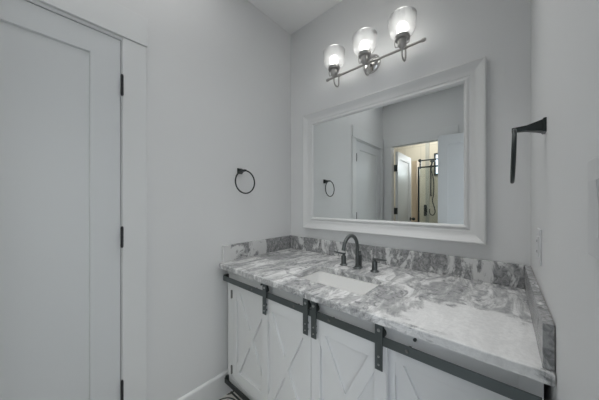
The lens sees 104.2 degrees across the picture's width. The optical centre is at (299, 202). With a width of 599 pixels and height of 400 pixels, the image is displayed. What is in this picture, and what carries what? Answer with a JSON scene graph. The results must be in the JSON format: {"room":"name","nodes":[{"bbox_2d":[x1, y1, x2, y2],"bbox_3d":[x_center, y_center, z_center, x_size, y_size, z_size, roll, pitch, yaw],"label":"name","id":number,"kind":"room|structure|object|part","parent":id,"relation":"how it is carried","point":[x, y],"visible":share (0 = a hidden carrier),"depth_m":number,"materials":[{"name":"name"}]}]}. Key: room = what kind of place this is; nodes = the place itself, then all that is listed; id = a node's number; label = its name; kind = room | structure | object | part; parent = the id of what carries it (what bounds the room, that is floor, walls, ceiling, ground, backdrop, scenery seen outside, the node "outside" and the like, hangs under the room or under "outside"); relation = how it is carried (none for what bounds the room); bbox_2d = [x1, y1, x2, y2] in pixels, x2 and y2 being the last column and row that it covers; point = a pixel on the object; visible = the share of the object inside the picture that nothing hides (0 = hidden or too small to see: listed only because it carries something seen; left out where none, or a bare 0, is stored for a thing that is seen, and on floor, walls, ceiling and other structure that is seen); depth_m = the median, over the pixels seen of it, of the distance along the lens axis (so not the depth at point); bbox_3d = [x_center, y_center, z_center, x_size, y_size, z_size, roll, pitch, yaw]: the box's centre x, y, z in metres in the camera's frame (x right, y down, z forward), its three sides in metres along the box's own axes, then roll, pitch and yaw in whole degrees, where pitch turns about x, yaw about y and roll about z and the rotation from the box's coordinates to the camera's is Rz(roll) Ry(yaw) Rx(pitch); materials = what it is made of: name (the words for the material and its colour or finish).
{"room":"bathroom","nodes":[
{"label":"bathroom","id":0,"kind":"room"},
{"bbox_2d":[34,0,290,399],"bbox_3d":[-0.800,-0.100,1.306,0.120,2.743,2.250,0,0,41],"label":"wall","id":1,"kind":"structure","parent":0,"point":[219,71],"depth_m":1.46,"materials":[{"name":"paint"}]},
{"bbox_2d":[0,0,123,399],"bbox_3d":[-1.126,0.234,0.864,0.056,2.052,0.764,0,0,41],"label":"door","id":2,"kind":"structure","parent":1,"relation":"in","point":[62,236],"depth_m":0.98,"materials":[{"name":"white paint"}]},
{"bbox_2d":[25,0,121,381],"bbox_3d":[-1.167,0.234,0.890,0.118,2.077,0.784,0,0,41],"label":"trim","id":3,"kind":"structure","parent":1,"relation":"attached to","point":[30,1],"depth_m":1.14,"materials":[{"name":"white paint"}]},
{"bbox_2d":[36,0,146,46],"bbox_3d":[-1.109,-0.880,0.852,0.017,0.145,0.957,0,0,41],"label":"trim","id":4,"kind":"structure","parent":1,"relation":"attached to","point":[108,15],"depth_m":1.09,"materials":[{"name":"white paint"}]},
{"bbox_2d":[122,37,146,399],"bbox_3d":[-0.829,0.233,1.174,0.011,2.079,0.100,0,0,41],"label":"trim","id":5,"kind":"structure","parent":1,"relation":"attached to","point":[134,55],"depth_m":1.17,"materials":[{"name":"white paint"}]},
{"bbox_2d":[177,369,234,399],"bbox_3d":[-0.432,1.197,1.620,0.016,0.150,1.094,0,0,41],"label":"baseboard","id":6,"kind":"structure","parent":1,"relation":"attached to","point":[216,388],"depth_m":1.47,"materials":[{"name":"white paint"}]},
{"bbox_2d":[235,168,254,193],"bbox_3d":[-0.395,-0.153,1.618,0.074,0.181,0.166,0,0,41],"label":"towel ring","id":7,"kind":"object","parent":1,"relation":"attached to","point":[239,170],"visible":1,"depth_m":1.61,"materials":[{"name":"black metal"}]},
{"bbox_3d":[-0.395,-0.224,1.619,0.072,0.039,0.039,0,0,41],"label":"post","id":8,"kind":"part","parent":7,"relation":"part of","materials":[{"name":"black metal"}]},
{"bbox_2d":[222,235,291,261],"bbox_3d":[-0.287,0.334,1.779,0.020,0.106,0.661,0,0,41],"label":"backsplash","id":9,"kind":"structure","parent":1,"relation":"attached to","point":[230,252],"depth_m":1.71,"materials":[{"name":"grey stone"}]},
{"bbox_2d":[219,390,242,399],"bbox_3d":[-0.657,1.312,0.093,3.700,0.080,3.920,0,0,41],"label":"floor","id":10,"kind":"structure","parent":0,"point":[232,395],"depth_m":1.52,"materials":[{"name":"tile"}]},
{"bbox_2d":[223,271,543,399],"bbox_3d":[0.258,0.845,1.267,1.435,0.854,0.669,0,0,41],"label":"vanity cabinet","id":11,"kind":"object","parent":10,"relation":"on","point":[282,345],"visible":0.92,"depth_m":0.97,"materials":[{"name":"white paint"}]},
{"bbox_3d":[0.053,1.147,1.038,1.431,0.032,0.006,0,0,41],"label":"rail","id":12,"kind":"part","parent":11,"relation":"part of","materials":[{"name":"black metal"}]},
{"bbox_3d":[-0.290,0.815,1.384,0.360,0.622,0.020,0,0,41],"label":"door","id":13,"kind":"part","parent":11,"relation":"part of","materials":[{"name":"white paint"}]},
{"bbox_3d":[-0.070,0.813,1.151,0.336,0.622,0.019,0,0,41],"label":"sliding door","id":14,"kind":"part","parent":11,"relation":"part of","materials":[{"name":"white paint"}]},
{"bbox_3d":[0.184,0.813,0.927,0.334,0.622,0.019,0,0,41],"label":"sliding door","id":15,"kind":"part","parent":11,"relation":"part of","materials":[{"name":"white paint"}]},
{"bbox_2d":[219,235,555,386],"bbox_3d":[0.251,0.349,1.279,1.489,0.136,0.699,0,0,41],"label":"countertop","id":16,"kind":"structure","parent":11,"relation":"on","point":[495,313],"depth_m":0.97,"materials":[{"name":"grey stone"}]},
{"bbox_2d":[301,271,377,294],"bbox_3d":[0.195,0.489,1.207,0.431,0.142,0.271,0,0,41],"label":"sink","id":17,"kind":"object","parent":16,"relation":"in","point":[352,285],"visible":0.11,"depth_m":1.32,"materials":[{"name":"white ceramic"}]},
{"bbox_2d":[334,234,385,272],"bbox_3d":[0.349,0.281,1.382,0.248,0.211,0.249,0,0,-1],"label":"faucet","id":18,"kind":"object","parent":16,"relation":"on","point":[358,256],"visible":1,"depth_m":1.37,"materials":[{"name":"black metal"}]},
{"bbox_3d":[0.276,0.354,1.458,0.048,0.066,0.048,0,0,41],"label":"handle","id":19,"kind":"part","parent":18,"relation":"part of","materials":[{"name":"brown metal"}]},
{"bbox_3d":[0.296,0.281,1.331,0.050,0.211,0.194,0,0,41],"label":"spout","id":20,"kind":"part","parent":18,"relation":"part of","materials":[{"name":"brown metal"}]},
{"bbox_3d":[0.367,0.338,1.411,0.034,0.099,0.034,0,0,41],"label":"lift rod","id":21,"kind":"part","parent":18,"relation":"part of","materials":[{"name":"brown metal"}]},
{"bbox_3d":[0.425,0.354,1.317,0.048,0.066,0.048,0,0,41],"label":"handle","id":22,"kind":"part","parent":18,"relation":"part of","materials":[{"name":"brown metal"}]},
{"bbox_3d":[0.442,0.815,0.737,0.359,0.622,0.020,0,0,41],"label":"door","id":23,"kind":"part","parent":11,"relation":"part of","materials":[{"name":"white paint"}]},
{"bbox_2d":[247,0,342,33],"bbox_3d":[-0.189,-1.521,0.781,1.731,0.100,2.270,0,0,41],"label":"ceiling","id":24,"kind":"structure","parent":0,"point":[291,15],"depth_m":1.78,"materials":[{"name":"paint"}]},
{"bbox_2d":[291,0,530,265],"bbox_3d":[0.522,-0.100,1.587,1.491,2.743,0.120,0,0,41],"label":"wall","id":25,"kind":"structure","parent":0,"point":[456,32],"depth_m":1.27,"materials":[{"name":"paint"}]},
{"bbox_2d":[323,6,425,86],"bbox_3d":[0.420,-0.916,1.460,0.659,0.229,0.204,0,0,41],"label":"vanity light","id":26,"kind":"object","parent":25,"relation":"attached to","point":[402,22],"visible":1,"depth_m":1.39,"materials":[{"name":"white glass"}]},
{"bbox_2d":[328,64,339,76],"bbox_3d":[0.235,-0.891,1.587,0.078,0.071,0.078,0,0,2],"label":"socket","id":27,"kind":"object","parent":26,"relation":"attached to","point":[334,69],"depth_m":1.57,"materials":[{"name":"silver metal"}]},
{"bbox_3d":[0.235,-0.974,1.587,0.148,0.112,0.148,0,0,41],"label":"lamp shade","id":28,"kind":"part","parent":26,"relation":"part of","materials":[{"name":"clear glass"}]},
{"bbox_3d":[0.257,-0.852,1.611,0.016,0.102,0.075,0,0,41],"label":"arm","id":29,"kind":"part","parent":26,"relation":"part of","materials":[{"name":"silver metal"}]},
{"bbox_2d":[358,50,370,64],"bbox_3d":[0.402,-0.891,1.439,0.088,0.071,0.078,0,0,41],"label":"socket","id":30,"kind":"object","parent":26,"relation":"attached to","point":[363,55],"depth_m":1.42,"materials":[{"name":"silver metal"}]},
{"bbox_3d":[0.402,-0.974,1.439,0.148,0.112,0.148,0,0,41],"label":"lamp shade","id":31,"kind":"part","parent":26,"relation":"part of","materials":[{"name":"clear glass"}]},
{"bbox_3d":[0.424,-0.852,1.464,0.016,0.102,0.075,0,0,41],"label":"arm","id":32,"kind":"part","parent":26,"relation":"part of","materials":[{"name":"silver metal"}]},
{"bbox_2d":[394,32,409,49],"bbox_3d":[0.569,-0.891,1.292,0.088,0.071,0.078,0,0,41],"label":"socket","id":33,"kind":"object","parent":26,"relation":"attached to","point":[400,38],"depth_m":1.28,"materials":[{"name":"silver metal"}]},
{"bbox_3d":[0.569,-0.974,1.292,0.148,0.112,0.148,0,0,41],"label":"lamp shade","id":34,"kind":"part","parent":26,"relation":"part of","materials":[{"name":"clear glass"}]},
{"bbox_3d":[0.590,-0.852,1.317,0.016,0.102,0.075,0,0,41],"label":"arm","id":35,"kind":"part","parent":26,"relation":"part of","materials":[{"name":"silver metal"}]},
{"bbox_2d":[303,56,486,244],"bbox_3d":[0.473,-0.254,1.522,1.168,0.913,0.040,0,0,41],"label":"wall mirror","id":36,"kind":"object","parent":25,"relation":"attached to","point":[408,159],"visible":1,"depth_m":1.38,"materials":[{"name":"white painted wood"},{"name":"mirror glass"}]},
{"bbox_2d":[314,84,463,223],"bbox_3d":[0.483,-0.254,1.534,0.985,0.730,0.005,0,0,41],"label":"mirror glass","id":37,"kind":"object","parent":36,"relation":"attached to","point":[400,160],"depth_m":1.43,"materials":[{"name":"silver mirror"}]},
{"bbox_2d":[291,235,523,288],"bbox_3d":[0.475,0.334,1.533,1.447,0.106,0.021,0,0,41],"label":"backsplash","id":38,"kind":"structure","parent":25,"relation":"attached to","point":[495,272],"depth_m":1.30,"materials":[{"name":"grey stone"}]},
{"bbox_2d":[531,0,598,399],"bbox_3d":[0.415,-0.100,0.247,0.120,2.743,2.270,0,0,41],"label":"wall","id":39,"kind":"structure","parent":0,"point":[564,33],"depth_m":0.43,"materials":[{"name":"paint"}]},
{"bbox_2d":[510,117,546,183],"bbox_3d":[0.676,-0.150,0.691,0.076,0.181,0.166,0,0,41],"label":"towel ring","id":40,"kind":"object","parent":39,"relation":"attached to","point":[540,126],"visible":1,"depth_m":0.67,"materials":[{"name":"black metal"}]},
{"bbox_3d":[0.677,-0.221,0.690,0.072,0.039,0.039,0,0,41],"label":"post","id":41,"kind":"part","parent":40,"relation":"part of","materials":[{"name":"black metal"}]},
{"bbox_2d":[536,228,541,265],"bbox_3d":[0.787,0.142,0.766,0.009,0.115,0.070,0,0,41],"label":"wall outlet","id":42,"kind":"object","parent":39,"relation":"attached to","point":[539,231],"visible":1,"depth_m":0.74,"materials":[{"name":"white plastic"}]},
{"bbox_2d":[536,235,538,256],"bbox_3d":[0.786,0.142,0.767,0.005,0.068,0.034,0,0,41],"label":"receptacle","id":43,"kind":"object","parent":42,"relation":"attached to","point":[537,237],"depth_m":0.76,"materials":[{"name":"white plastic"}]},
{"bbox_2d":[524,265,554,371],"bbox_3d":[0.805,0.334,0.797,0.020,0.106,0.687,0,0,41],"label":"backsplash","id":44,"kind":"structure","parent":39,"relation":"attached to","point":[542,321],"depth_m":0.60,"materials":[{"name":"grey stone"}]},
{"bbox_2d":[588,156,598,259],"bbox_3d":[0.356,0.005,0.279,0.009,0.123,0.072,0,0,41],"label":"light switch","id":45,"kind":"object","parent":39,"relation":"attached to","point":[593,164],"visible":1,"depth_m":0.28,"materials":[{"name":"white plastic"}]}
]}

